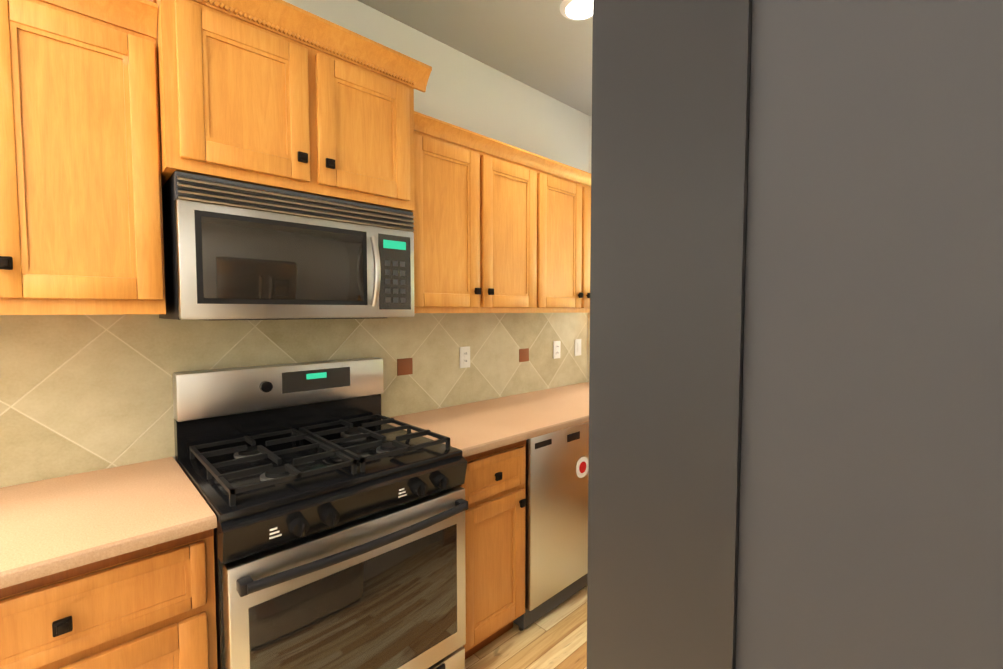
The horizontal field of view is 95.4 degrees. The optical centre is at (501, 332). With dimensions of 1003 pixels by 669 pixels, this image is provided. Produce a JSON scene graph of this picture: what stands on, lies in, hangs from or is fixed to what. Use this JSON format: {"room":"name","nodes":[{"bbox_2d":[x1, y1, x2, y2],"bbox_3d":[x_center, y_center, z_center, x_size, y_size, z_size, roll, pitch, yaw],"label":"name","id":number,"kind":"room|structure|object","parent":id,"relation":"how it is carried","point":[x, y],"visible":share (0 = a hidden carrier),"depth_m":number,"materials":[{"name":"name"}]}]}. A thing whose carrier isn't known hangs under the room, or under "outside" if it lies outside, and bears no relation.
{"room":"kitchen","nodes":[
{"label":"kitchen","id":0,"kind":"room"},
{"bbox_2d":[6,0,588,486],"bbox_3d":[-1.420,-0.031,1.379,5.730,2.770,0.120,-3,4,-44],"label":"wall","id":1,"kind":"structure","parent":0,"point":[468,92],"depth_m":2.46,"materials":[{"name":"white paint"}]},
{"bbox_2d":[0,0,165,314],"bbox_3d":[-1.318,-0.459,1.111,0.756,0.830,0.368,-3,4,-44],"label":"upper cabinet","id":2,"kind":"object","parent":1,"relation":"attached to","point":[81,222],"visible":1,"depth_m":1.15,"materials":[{"name":"brown wood"}]},
{"bbox_2d":[148,0,431,211],"bbox_3d":[-0.735,-0.733,1.602,0.879,0.540,0.444,-3,4,-44],"label":"upper cabinet","id":3,"kind":"object","parent":1,"relation":"attached to","point":[281,94],"visible":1,"depth_m":1.41,"materials":[{"name":"brown wood"}]},
{"bbox_2d":[159,171,413,319],"bbox_3d":[-0.726,-0.254,1.627,0.755,0.409,0.453,-3,4,-44],"label":"microwave","id":4,"kind":"object","parent":3,"relation":"attached to","point":[234,250],"visible":1,"depth_m":1.42,"materials":[{"name":"silver metal"}]},
{"bbox_2d":[0,313,586,487],"bbox_3d":[-0.466,0.144,2.211,2.966,0.509,0.001,-3,4,-44],"label":"tile backsplash","id":5,"kind":"structure","parent":1,"relation":"attached to","point":[82,393],"depth_m":1.57,"materials":[{"name":"beige tile"}]},
{"bbox_2d":[397,358,412,375],"bbox_3d":[-0.468,0.164,2.208,0.084,0.080,0.003,-3,4,-44],"label":"tile insert","id":6,"kind":"object","parent":5,"relation":"attached to","point":[404,366],"depth_m":2.21,"materials":[{"name":"brown tile"}]},
{"bbox_2d":[460,346,469,367],"bbox_3d":[-0.196,0.133,2.460,0.070,0.114,0.010,-3,4,-44],"label":"electrical outlet","id":7,"kind":"object","parent":5,"relation":"attached to","point":[464,357],"visible":1,"depth_m":2.46,"materials":[{"name":"white plastic"}]},
{"bbox_2d":[519,348,528,361],"bbox_3d":[0.139,0.137,2.786,0.084,0.080,0.003,-3,4,-44],"label":"tile insert","id":8,"kind":"object","parent":5,"relation":"attached to","point":[523,353],"depth_m":2.78,"materials":[{"name":"brown tile"}]},
{"bbox_2d":[553,341,560,358],"bbox_3d":[0.365,0.112,2.995,0.070,0.114,0.010,-3,4,-44],"label":"electrical outlet","id":9,"kind":"object","parent":5,"relation":"attached to","point":[556,348],"visible":1,"depth_m":2.99,"materials":[{"name":"white plastic"}]},
{"bbox_2d":[575,339,580,355],"bbox_3d":[0.530,0.101,3.153,0.070,0.114,0.010,-3,4,-44],"label":"switch plate","id":10,"kind":"object","parent":5,"relation":"attached to","point":[577,347],"visible":1,"depth_m":3.15,"materials":[{"name":"white plastic"}]},
{"bbox_2d":[412,111,551,312],"bbox_3d":[-0.183,-0.491,2.214,0.840,0.790,0.339,-3,4,-44],"label":"upper cabinet","id":11,"kind":"object","parent":1,"relation":"attached to","point":[500,227],"depth_m":2.06,"materials":[{"name":"brown wood"}]},
{"bbox_2d":[552,160,590,312],"bbox_3d":[0.326,-0.515,2.700,0.840,0.790,0.339,-3,4,-44],"label":"upper cabinet","id":12,"kind":"object","parent":1,"relation":"attached to","point":[571,186],"depth_m":2.53,"materials":[{"name":"brown wood"}]},
{"bbox_2d":[358,0,592,115],"bbox_3d":[-0.281,-1.428,0.546,6.320,0.100,2.800,-3,4,-44],"label":"ceiling","id":13,"kind":"structure","parent":0,"point":[544,46],"depth_m":2.25,"materials":[{"name":"grey paint"}]},
{"bbox_2d":[560,0,592,19],"bbox_3d":[0.354,-1.441,2.027,0.190,0.012,0.190,-3,4,-44],"label":"recessed light","id":14,"kind":"object","parent":13,"relation":"in","point":[576,9],"visible":0.77,"depth_m":2.03,"materials":[{"name":"white glass"}]},
{"bbox_2d":[465,586,586,668],"bbox_3d":[-0.281,1.439,0.683,6.320,0.100,2.800,-3,4,-44],"label":"floor","id":15,"kind":"structure","parent":0,"point":[555,638],"depth_m":1.94,"materials":[{"name":"brown wood"}]},
{"bbox_2d":[0,529,217,668],"bbox_3d":[-1.118,0.921,1.178,0.558,0.887,0.634,-3,4,-44],"label":"base cabinet","id":16,"kind":"object","parent":15,"relation":"on","point":[152,607],"visible":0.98,"depth_m":1.03,"materials":[{"name":"brown wood"}]},
{"bbox_2d":[172,357,467,668],"bbox_3d":[-0.600,0.740,1.587,0.762,1.210,0.727,-3,4,-44],"label":"gas range","id":17,"kind":"object","parent":15,"relation":"on","point":[338,506],"visible":1,"depth_m":1.43,"materials":[{"name":"silver metal"}]},
{"bbox_2d":[459,440,526,659],"bbox_3d":[-0.222,0.880,2.033,0.388,0.887,0.634,-3,4,-44],"label":"base cabinet","id":18,"kind":"object","parent":15,"relation":"on","point":[494,485],"visible":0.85,"depth_m":1.83,"materials":[{"name":"brown wood"}]},
{"bbox_2d":[513,422,588,630],"bbox_3d":[0.142,0.864,2.374,0.601,0.887,0.577,-3,4,-44],"label":"dishwasher","id":19,"kind":"object","parent":15,"relation":"on","point":[556,540],"visible":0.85,"depth_m":2.08,"materials":[{"name":"silver metal"}]},
{"bbox_2d":[587,0,1002,668],"bbox_3d":[0.604,0.530,0.287,0.918,1.752,0.803,-3,4,-44],"label":"refrigerator","id":20,"kind":"object","parent":15,"relation":"on","point":[795,412],"visible":1,"depth_m":0.14,"materials":[{"name":"silver metal"}]},
{"bbox_2d":[587,116,591,351],"bbox_3d":[1.005,-0.123,3.298,0.800,2.770,0.120,0,3,-1],"label":"wall","id":21,"kind":"structure","parent":0,"point":[590,139],"depth_m":3.17,"materials":[{"name":"white paint"}]},
{"bbox_2d":[587,313,589,381],"bbox_3d":[1.006,0.095,3.244,0.584,0.509,0.535,-3,4,-44],"label":"tile backsplash","id":22,"kind":"structure","parent":21,"relation":"attached to","point":[588,356],"depth_m":3.24,"materials":[{"name":"beige tile"}]},
{"bbox_3d":[1.642,0.858,2.503,0.649,0.887,0.937,-3,4,-44],"label":"base cabinet","id":23,"kind":"object","parent":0,"visible":0},
{"bbox_2d":[0,382,588,588],"bbox_3d":[0.433,0.438,1.704,3.567,0.028,1.997,-3,4,-44],"label":"countertop","id":24,"kind":"structure","parent":23,"relation":"on","point":[51,526],"depth_m":1.23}
]}

